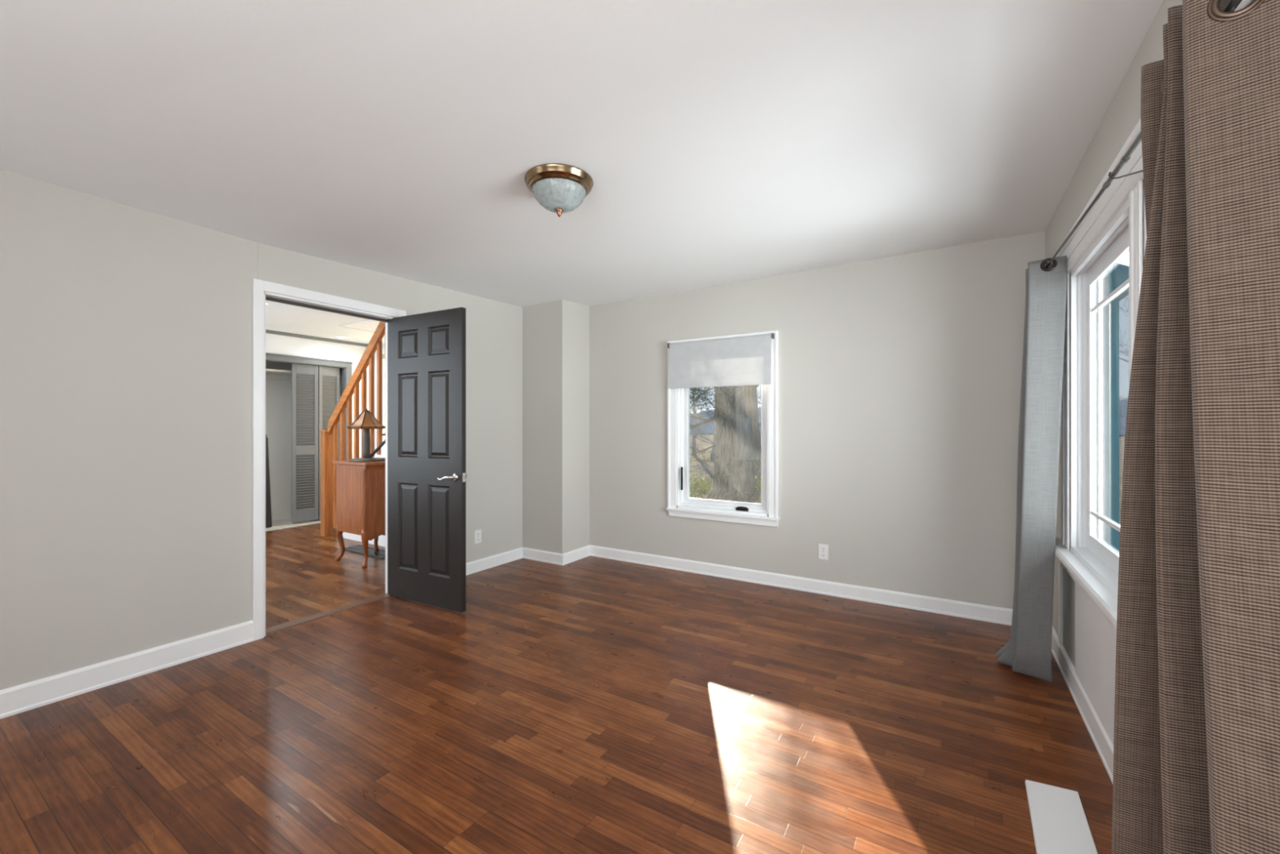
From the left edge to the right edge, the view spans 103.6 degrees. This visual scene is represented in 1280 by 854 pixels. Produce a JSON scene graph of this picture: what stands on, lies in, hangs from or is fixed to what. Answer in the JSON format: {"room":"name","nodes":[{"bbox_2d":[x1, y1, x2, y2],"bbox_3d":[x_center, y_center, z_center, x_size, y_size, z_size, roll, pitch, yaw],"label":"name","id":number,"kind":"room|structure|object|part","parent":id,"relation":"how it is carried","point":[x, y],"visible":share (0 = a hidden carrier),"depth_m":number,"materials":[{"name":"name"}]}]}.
{"room":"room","nodes":[
{"label":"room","id":0,"kind":"room"},
{"bbox_2d":[0,168,522,689],"bbox_3d":[-2.291,0.043,3.037,0.122,2.414,5.093,0,0,31],"label":"wall","id":1,"kind":"structure","parent":0,"point":[126,331],"depth_m":2.54,"materials":[{"name":"beige paint"}]},
{"bbox_2d":[0,620,253,719],"bbox_3d":[-2.913,1.191,1.890,0.018,0.118,2.487,0,0,31],"label":"baseboard","id":2,"kind":"structure","parent":1,"relation":"attached to","point":[18,699],"depth_m":2.46,"materials":[{"name":"white paint"}]},
{"bbox_2d":[265,296,387,322],"bbox_3d":[-2.093,-0.787,3.407,0.035,0.014,0.824,0,0,31],"label":"trim","id":3,"kind":"structure","parent":1,"relation":"attached to","point":[269,299],"depth_m":3.36,"materials":[{"name":"white wood"}]},
{"bbox_2d":[252,278,406,640],"bbox_3d":[-2.062,0.191,3.395,0.140,2.118,0.973,0,0,31],"label":"trim","id":4,"kind":"structure","parent":1,"relation":"attached to","point":[261,289],"depth_m":2.98,"materials":[{"name":"white paint"}]},
{"bbox_2d":[387,306,466,612],"bbox_3d":[-1.509,0.219,3.575,0.790,2.038,0.151,0,0,31],"label":"door","id":5,"kind":"structure","parent":1,"relation":"in","point":[427,475],"depth_m":3.52,"materials":[{"name":"black paint"}]},
{"bbox_3d":[-1.659,-0.597,3.635,0.214,0.200,0.035,0,0,28],"label":"panel","id":6,"kind":"part","parent":5,"relation":"part of","materials":[{"name":"black paint"}]},
{"bbox_3d":[-1.659,-0.085,3.635,0.214,0.605,0.035,0,0,28],"label":"panel","id":7,"kind":"part","parent":5,"relation":"part of","materials":[{"name":"black paint"}]},
{"bbox_3d":[-1.659,0.716,3.635,0.214,0.625,0.035,0,0,28],"label":"panel","id":8,"kind":"part","parent":5,"relation":"part of","materials":[{"name":"black paint"}]},
{"bbox_3d":[-1.379,-0.597,3.485,0.214,0.200,0.035,0,0,28],"label":"panel","id":9,"kind":"part","parent":5,"relation":"part of","materials":[{"name":"black paint"}]},
{"bbox_3d":[-1.379,-0.085,3.485,0.214,0.605,0.035,0,0,28],"label":"panel","id":10,"kind":"part","parent":5,"relation":"part of","materials":[{"name":"black paint"}]},
{"bbox_3d":[-1.379,0.716,3.485,0.214,0.625,0.035,0,0,28],"label":"panel","id":11,"kind":"part","parent":5,"relation":"part of","materials":[{"name":"black paint"}]},
{"bbox_3d":[-1.294,0.338,3.390,0.148,0.072,0.061,0,0,31],"label":"handle","id":12,"kind":"part","parent":5,"relation":"part of","materials":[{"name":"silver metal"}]},
{"bbox_3d":[-1.175,0.338,3.376,0.013,0.060,0.024,0,0,31],"label":"latch plate","id":13,"kind":"part","parent":5,"relation":"part of","materials":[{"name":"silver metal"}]},
{"bbox_2d":[474,528,481,543],"bbox_3d":[-1.404,0.950,4.368,0.009,0.116,0.072,0,0,31],"label":"wall outlet","id":14,"kind":"object","parent":1,"relation":"attached to","point":[477,533],"visible":1,"depth_m":4.36,"materials":[{"name":"white plastic"}]},
{"bbox_2d":[466,546,523,575],"bbox_3d":[-1.439,1.200,4.301,0.018,0.100,1.230,0,0,31],"label":"baseboard","id":15,"kind":"structure","parent":1,"relation":"attached to","point":[484,563],"depth_m":4.50,"materials":[{"name":"white paint"}]},
{"bbox_2d":[265,360,340,520],"bbox_3d":[-4.861,0.033,6.381,0.550,2.435,2.420,0,0,31],"label":"wall","id":16,"kind":"structure","parent":0,"point":[277,392],"depth_m":6.75,"materials":[{"name":"beige paint"}]},
{"bbox_2d":[265,368,340,380],"bbox_3d":[-4.853,-0.677,6.317,0.430,0.095,1.920,0,0,31],"label":"closet shelf","id":17,"kind":"object","parent":16,"relation":"attached to","point":[270,374],"visible":0.07,"depth_m":6.64,"materials":[{"name":"beige paint"}]},
{"bbox_2d":[265,333,374,458],"bbox_3d":[-4.943,0.033,5.623,0.100,2.435,4.040,0,0,31],"label":"wall","id":18,"kind":"structure","parent":0,"point":[274,344],"depth_m":6.73,"materials":[{"name":"white paint"}]},
{"bbox_2d":[265,352,352,460],"bbox_3d":[-4.597,0.173,6.161,0.130,2.153,2.080,0,0,31],"label":"trim","id":19,"kind":"structure","parent":18,"relation":"attached to","point":[345,367],"depth_m":6.73,"materials":[{"name":"grey paint"}]},
{"bbox_2d":[291,363,339,522],"bbox_3d":[-4.283,0.205,6.681,0.067,2.030,0.594,0,0,31],"label":"door","id":20,"kind":"structure","parent":18,"relation":"in","point":[315,389],"depth_m":6.58,"materials":[{"name":"grey paint"}]},
{"bbox_2d":[265,329,368,346],"bbox_3d":[-4.890,-1.165,5.590,0.026,0.040,4.040,0,0,31],"label":"trim","id":21,"kind":"structure","parent":18,"relation":"attached to","point":[269,331],"depth_m":6.60,"materials":[{"name":"grey paint"}]},
{"bbox_2d":[265,300,384,344],"bbox_3d":[-3.770,-1.235,4.906,4.350,0.100,4.040,0,0,31],"label":"ceiling","id":22,"kind":"structure","parent":0,"point":[279,317],"depth_m":5.74,"materials":[{"name":"white paint"}]},
{"bbox_2d":[335,335,350,338],"bbox_3d":[-3.915,-1.180,6.635,0.170,0.008,0.170,0,0,31],"label":"recessed light","id":23,"kind":"object","parent":22,"relation":"in","point":[337,336],"visible":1,"depth_m":6.64,"materials":[{"name":"white paint"}]},
{"bbox_2d":[339,320,379,332],"bbox_3d":[-3.098,-1.179,5.890,0.730,0.012,0.420,0,0,31],"label":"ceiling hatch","id":24,"kind":"object","parent":22,"relation":"attached to","point":[371,326],"visible":0.46,"depth_m":5.90,"materials":[{"name":"white paint"}]},
{"bbox_2d":[265,592,391,635],"bbox_3d":[-2.084,1.247,3.402,0.105,0.006,0.824,0,0,31],"label":"trim","id":25,"kind":"structure","parent":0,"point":[317,615],"depth_m":3.35,"materials":[{"name":"brown wood"}]},
{"bbox_2d":[522,299,589,553],"bbox_3d":[-0.808,0.036,4.876,0.495,2.427,0.408,0,0,31],"label":"wall","id":26,"kind":"structure","parent":0,"point":[556,334],"depth_m":4.71,"materials":[{"name":"beige paint"}]},
{"bbox_2d":[522,546,564,565],"bbox_3d":[-0.904,1.200,4.685,0.495,0.100,0.018,0,0,31],"label":"baseboard","id":27,"kind":"structure","parent":26,"relation":"attached to","point":[548,557],"depth_m":4.67,"materials":[{"name":"white paint"}]},
{"bbox_2d":[563,544,590,564],"bbox_3d":[-0.590,1.200,4.742,0.018,0.100,0.408,0,0,31],"label":"baseboard","id":28,"kind":"structure","parent":26,"relation":"attached to","point":[571,556],"depth_m":4.73,"materials":[{"name":"white paint"}]},
{"bbox_2d":[0,518,1112,853],"bbox_3d":[-2.335,1.308,3.179,8.600,0.124,5.490,0,0,31],"label":"floor","id":29,"kind":"structure","parent":0,"point":[589,704],"depth_m":2.07,"materials":[{"name":"red wood"}]},
{"bbox_2d":[265,433,271,528],"bbox_3d":[-4.652,0.660,6.186,0.070,1.170,0.224,0,0,31],"label":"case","id":30,"kind":"object","parent":29,"relation":"on","point":[268,496],"visible":0.31,"depth_m":6.21,"materials":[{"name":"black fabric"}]},
{"bbox_2d":[320,321,385,546],"bbox_3d":[-2.776,0.022,5.931,1.394,2.456,1.194,0,0,31],"label":"staircase","id":31,"kind":"structure","parent":29,"relation":"on","point":[329,437],"depth_m":5.58,"materials":[{"name":"orange wood"}]},
{"bbox_3d":[-3.605,0.642,5.804,0.112,1.215,0.112,0,0,31],"label":"newel post","id":32,"kind":"part","parent":31,"relation":"part of","materials":[{"name":"orange wood"}]},
{"bbox_3d":[-3.076,-0.561,5.490,1.135,1.289,0.050,0,0,31],"label":"handrail","id":33,"kind":"part","parent":31,"relation":"part of","materials":[{"name":"orange wood"}]},
{"bbox_2d":[333,459,385,567],"bbox_3d":[-2.542,0.787,4.764,0.588,0.939,0.447,0,0,31],"label":"wooden cabinet","id":34,"kind":"object","parent":29,"relation":"on","point":[360,486],"visible":0.62,"depth_m":4.55,"materials":[{"name":"red wood"}]},
{"bbox_3d":[-2.807,1.071,4.720,0.075,0.371,0.074,0,0,31],"label":"leg","id":35,"kind":"part","parent":34,"relation":"part of","materials":[{"name":"red wood"}]},
{"bbox_3d":[-2.645,0.660,4.590,0.370,0.520,0.006,0,0,31],"label":"panel","id":36,"kind":"part","parent":34,"relation":"part of","materials":[{"name":"red wood"}]},
{"bbox_3d":[-2.455,1.071,4.505,0.075,0.371,0.074,0,0,31],"label":"leg","id":37,"kind":"part","parent":34,"relation":"part of","materials":[{"name":"red wood"}]},
{"bbox_2d":[346,408,385,462],"bbox_3d":[-2.465,0.069,4.717,0.644,0.498,0.359,0,0,31],"label":"table lamp","id":38,"kind":"object","parent":34,"relation":"on","point":[366,420],"visible":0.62,"depth_m":4.74,"materials":[{"name":"orange glass"}]},
{"bbox_3d":[-2.600,-0.068,4.788,0.308,0.167,0.308,0,0,9],"label":"lamp shade","id":39,"kind":"part","parent":38,"relation":"part of","materials":[{"name":"orange glass"}]},
{"bbox_3d":[-2.600,0.100,4.788,0.072,0.400,0.072,0,0,31],"label":"stem","id":40,"kind":"part","parent":38,"relation":"part of","materials":[{"name":"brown metal"}]},
{"bbox_3d":[-2.425,0.162,4.722,0.359,0.291,0.037,0,0,22],"label":"arm","id":41,"kind":"part","parent":38,"relation":"part of"},
{"bbox_3d":[-2.623,1.071,5.021,0.075,0.371,0.074,0,0,31],"label":"leg","id":42,"kind":"part","parent":34,"relation":"part of","materials":[{"name":"red wood"}]},
{"bbox_2d":[340,544,385,559],"bbox_3d":[-2.697,1.243,5.042,0.740,0.014,0.192,0,0,31],"label":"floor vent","id":43,"kind":"object","parent":29,"relation":"in","point":[358,548],"visible":0.57,"depth_m":5.03,"materials":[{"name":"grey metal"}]},
{"bbox_2d":[1025,779,1097,853],"bbox_3d":[1.254,1.244,1.484,0.165,0.011,0.640,0,0,31],"label":"floor vent cover","id":44,"kind":"object","parent":29,"relation":"in","point":[1060,824],"visible":1,"depth_m":1.58,"materials":[{"name":"white metal"}]},
{"bbox_2d":[0,0,1164,306],"bbox_3d":[-0.868,-1.219,1.409,4.250,0.262,6.700,0,0,31],"label":"ceiling","id":45,"kind":"structure","parent":0,"point":[719,142],"depth_m":1.89,"materials":[{"name":"white paint"}]},
{"bbox_2d":[524,163,593,217],"bbox_3d":[-0.373,-1.056,2.329,0.314,0.172,0.314,0,0,31],"label":"ceiling light","id":46,"kind":"object","parent":45,"relation":"attached to","point":[556,183],"visible":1,"depth_m":2.27,"materials":[{"name":"gold metal"}]},
{"bbox_3d":[-0.324,-1.059,2.352,0.058,0.071,0.058,0,0,31],"label":"bulb","id":47,"kind":"part","parent":46,"relation":"part of","materials":[{"name":"white glass"}]},
{"bbox_2d":[589,231,1044,608],"bbox_3d":[0.874,0.020,4.162,4.110,2.460,0.132,0,0,31],"label":"wall","id":48,"kind":"structure","parent":0,"point":[900,376],"depth_m":3.63,"materials":[{"name":"beige paint"}]},
{"bbox_2d":[666,330,779,526],"bbox_3d":[0.696,0.014,4.243,0.982,1.536,0.180,0,0,31],"label":"window","id":49,"kind":"structure","parent":48,"relation":"in","point":[680,504],"depth_m":4.19,"materials":[{"name":"white paint"}]},
{"bbox_3d":[0.363,0.449,4.398,0.016,0.202,0.043,0,0,18],"label":"lock lever","id":50,"kind":"part","parent":49,"relation":"part of","materials":[{"name":"brown metal"}]},
{"bbox_2d":[667,333,773,388],"bbox_3d":[0.645,-0.532,4.172,0.930,0.399,0.038,0,0,31],"label":"roller blind","id":51,"kind":"object","parent":49,"relation":"attached to","point":[744,360],"visible":1,"depth_m":4.14,"materials":[{"name":"white fabric"}]},
{"bbox_3d":[0.669,0.718,4.200,0.982,0.020,0.080,0,0,31],"label":"sill","id":52,"kind":"part","parent":49,"relation":"part of","materials":[{"name":"white paint"}]},
{"bbox_3d":[0.712,0.005,4.268,0.749,1.315,0.060,0,0,31],"label":"sash","id":53,"kind":"part","parent":49,"relation":"part of","materials":[{"name":"white plastic"}]},
{"bbox_3d":[0.833,0.666,4.119,0.105,0.036,0.032,0,0,31],"label":"crank handle","id":54,"kind":"part","parent":49,"relation":"part of","materials":[{"name":"brown metal"}]},
{"bbox_2d":[590,545,1013,625],"bbox_3d":[1.003,1.200,3.997,3.477,0.100,0.018,0,0,31],"label":"baseboard","id":55,"kind":"structure","parent":48,"relation":"attached to","point":[993,614],"depth_m":3.77,"materials":[{"name":"white paint"}]},
{"bbox_2d":[818,543,828,559],"bbox_3d":[1.374,0.935,3.776,0.072,0.116,0.009,0,0,31],"label":"wall outlet","id":56,"kind":"object","parent":48,"relation":"attached to","point":[823,548],"visible":1,"depth_m":3.77,"materials":[{"name":"white plastic"}]},
{"bbox_2d":[1044,0,1182,667],"bbox_3d":[1.219,0.020,0.892,0.130,2.460,5.093,0,0,31],"label":"wall","id":57,"kind":"structure","parent":0,"point":[1122,114],"depth_m":2.08,"materials":[{"name":"beige paint"}]},
{"bbox_2d":[1057,558,1062,644],"bbox_3d":[2.207,0.878,2.645,0.012,0.513,0.045,0,0,31],"label":"trim","id":58,"kind":"structure","parent":57,"relation":"attached to","point":[1060,566],"depth_m":2.63,"materials":[{"name":"white paint"}]},
{"bbox_2d":[1051,625,1113,782],"bbox_3d":[1.151,1.192,0.923,0.018,0.115,5.075,0,0,31],"label":"baseboard","id":59,"kind":"structure","parent":57,"relation":"attached to","point":[1104,747],"depth_m":2.14,"materials":[{"name":"white paint"}]},
{"bbox_2d":[1075,582,1116,745],"bbox_3d":[1.462,0.915,1.421,0.007,0.450,2.150,0,0,31],"label":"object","id":60,"kind":"structure","parent":57,"relation":"attached to","point":[1095,639],"depth_m":2.00,"materials":[{"name":"white paint"}]},
{"bbox_2d":[1044,0,1242,268],"bbox_3d":[1.574,-0.762,1.704,0.110,0.122,2.450,0,0,31],"label":"curtain rod","id":61,"kind":"object","parent":57,"relation":"attached to","point":[1233,4],"visible":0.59,"depth_m":1.45,"materials":[{"name":"grey metal"}]},
{"bbox_2d":[995,255,1066,681],"bbox_3d":[1.990,0.212,2.590,0.262,2.061,0.348,0,0,31],"label":"curtain","id":62,"kind":"object","parent":61,"relation":"hanging from","point":[1028,649],"visible":1,"depth_m":2.45,"materials":[{"name":"grey fabric"}]},
{"bbox_2d":[1111,0,1279,853],"bbox_3d":[1.057,0.213,0.924,0.192,2.050,0.717,0,0,27],"label":"curtain","id":63,"kind":"object","parent":61,"relation":"hanging from","point":[1197,740],"visible":1,"depth_m":0.84,"materials":[{"name":"brown fabric"}]},
{"bbox_2d":[1054,0,1253,631],"bbox_3d":[1.651,-0.087,1.639,0.232,1.595,2.320,0,0,31],"label":"window","id":64,"kind":"structure","parent":57,"relation":"in","point":[1115,225],"depth_m":2.28,"materials":[{"name":"white paint"}]},
{"bbox_3d":[1.604,0.602,1.668,0.122,0.040,2.320,0,0,31],"label":"sill","id":65,"kind":"part","parent":64,"relation":"part of","materials":[{"name":"white paint"}]},
{"bbox_3d":[1.573,-0.083,1.620,0.026,1.335,2.065,0,0,31],"label":"casing","id":66,"kind":"part","parent":64,"relation":"part of","materials":[{"name":"white paint"}]},
{"bbox_3d":[1.844,-0.082,1.952,0.017,1.283,0.931,0,0,31],"label":"sash","id":67,"kind":"part","parent":64,"relation":"part of","materials":[{"name":"white plastic"}]},
{"bbox_2d":[1091,275,1128,542],"bbox_3d":[1.848,-0.076,1.950,0.016,1.153,0.771,0,0,31],"label":"grille","id":68,"kind":"object","parent":64,"relation":"attached to","point":[1100,303],"depth_m":2.18,"materials":[{"name":"white plastic"}]},
{"bbox_3d":[1.679,-0.070,1.555,0.098,1.331,1.809,0,0,31],"label":"trim","id":69,"kind":"part","parent":64,"relation":"part of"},
{"bbox_3d":[1.567,-0.808,1.624,0.040,0.153,2.145,0,0,31],"label":"head casing","id":70,"kind":"part","parent":64,"relation":"part of","materials":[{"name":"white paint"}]},
{"bbox_3d":[-2.323,0.032,6.459,3.500,2.435,0.120,0,0,31],"label":"wall","id":71,"kind":"structure","parent":0,"visible":0},
{"bbox_2d":[374,348,384,455],"bbox_3d":[-2.850,-0.275,6.746,2.240,1.690,0.100,0,0,31],"label":"window","id":72,"kind":"structure","parent":71,"relation":"in","point":[383,349],"depth_m":7.28,"materials":[{"name":"white paint"}]},
{"bbox_2d":[382,353,384,441],"bbox_3d":[-2.862,-0.275,6.727,2.080,1.540,0.016,0,0,31],"label":"sheer curtain","id":73,"kind":"object","parent":72,"relation":"hanging from","point":[383,355],"visible":0.02,"depth_m":7.22,"materials":[{"name":"white fabric"}]},
{"label":"outside","id":74,"kind":"structure","parent":0,"visible":0},
{"bbox_2d":[689,432,1124,545],"bbox_3d":[8.770,1.141,23.939,110.000,1.131,130.000,0,0,31],"label":"ground","id":75,"kind":"structure","parent":74,"point":[695,463],"depth_m":23.34,"materials":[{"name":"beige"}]},
{"bbox_2d":[689,472,711,498],"bbox_3d":[1.220,1.474,11.885,0.925,0.774,0.747,0,0,-36],"label":"shrub","id":76,"kind":"object","parent":75,"relation":"on","point":[695,487],"visible":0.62,"depth_m":11.80,"materials":[{"name":"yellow plant"}]},
{"bbox_2d":[689,475,712,493],"bbox_3d":[1.429,1.590,14.419,2.679,0.160,2.989,0,0,31],"label":"grass","id":77,"kind":"structure","parent":75,"relation":"on","point":[708,487],"depth_m":14.18,"materials":[{"name":"green plant"}]},
{"bbox_2d":[689,387,715,455],"bbox_3d":[3.191,-2.449,28.887,4.596,8.463,5.320,0,0,-19],"label":"tree","id":78,"kind":"object","parent":75,"relation":"on","point":[694,443],"visible":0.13,"depth_m":28.50,"materials":[{"name":"grey plant"}]},
{"bbox_2d":[689,387,715,460],"bbox_3d":[4.268,-1.760,24.416,5.200,7.205,4.599,0,0,-31],"label":"tree","id":79,"kind":"object","parent":75,"relation":"on","point":[713,451],"visible":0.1,"depth_m":24.67,"materials":[{"name":"grey plant"}]},
{"bbox_2d":[689,385,760,502],"bbox_3d":[2.131,-2.791,12.394,8.291,9.122,4.312,0,0,4],"label":"tree","id":80,"kind":"object","parent":75,"relation":"on","point":[732,477],"visible":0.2,"depth_m":11.44,"materials":[{"name":"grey plant"}]},
{"bbox_2d":[698,386,760,418],"bbox_3d":[6.288,-4.017,32.110,5.710,11.459,7.335,0,0,-13],"label":"tree","id":81,"kind":"object","parent":75,"relation":"on","point":[760,386],"visible":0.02,"depth_m":31.03,"materials":[{"name":"grey plant"}]},
{"bbox_2d":[742,384,760,490],"bbox_3d":[3.748,-2.487,11.553,2.194,8.531,3.422,0,0,-24],"label":"tree","id":82,"kind":"object","parent":75,"relation":"on","point":[749,395],"visible":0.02,"depth_m":12.54,"materials":[{"name":"grey plant"}]},
{"bbox_2d":[748,448,760,487],"bbox_3d":[2.790,1.063,11.146,0.782,1.220,0.804,0,0,-13],"label":"shrub","id":83,"kind":"object","parent":75,"relation":"on","point":[756,451],"visible":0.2,"depth_m":11.15,"materials":[{"name":"green plant"}]},
{"bbox_2d":[751,475,760,502],"bbox_3d":[2.657,1.313,10.579,0.590,0.723,0.491,0,0,31],"label":"shrub","id":84,"kind":"object","parent":75,"relation":"on","point":[756,477],"visible":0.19,"depth_m":10.63,"materials":[{"name":"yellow plant"}]},
{"bbox_2d":[1109,250,1128,549],"bbox_3d":[3.712,-0.190,3.533,1.150,3.720,7.900,0,0,31],"label":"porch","id":85,"kind":"object","parent":75,"relation":"on","point":[1119,272],"visible":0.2,"depth_m":6.49,"materials":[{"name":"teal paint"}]},
{"bbox_3d":[6.131,-0.040,6.519,0.085,3.420,0.080,0,0,31],"label":"post","id":86,"kind":"part","parent":85,"relation":"part of","materials":[{"name":"teal paint"}]},
{"bbox_2d":[1119,297,1128,433],"bbox_3d":[14.785,-1.710,13.030,4.547,7.187,5.050,0,0,42],"label":"tree","id":87,"kind":"object","parent":75,"relation":"on","point":[1126,298],"visible":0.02,"depth_m":14.71,"materials":[{"name":"plant"}]},
{"bbox_2d":[1119,297,1128,362],"bbox_3d":[19.292,-4.851,17.001,7.673,13.337,9.168,0,0,-9],"label":"tree","id":88,"kind":"object","parent":75,"relation":"on","point":[1125,297],"visible":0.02,"depth_m":18.86,"materials":[{"name":"grey plant"}]},
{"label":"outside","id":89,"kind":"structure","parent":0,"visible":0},
{"bbox_2d":[689,395,1128,435],"bbox_3d":[25.123,-1.466,45.004,173.205,7.433,76.955,0,0,31],"label":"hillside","id":90,"kind":"structure","parent":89,"point":[1123,399],"depth_m":61.33,"materials":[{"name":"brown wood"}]}
]}

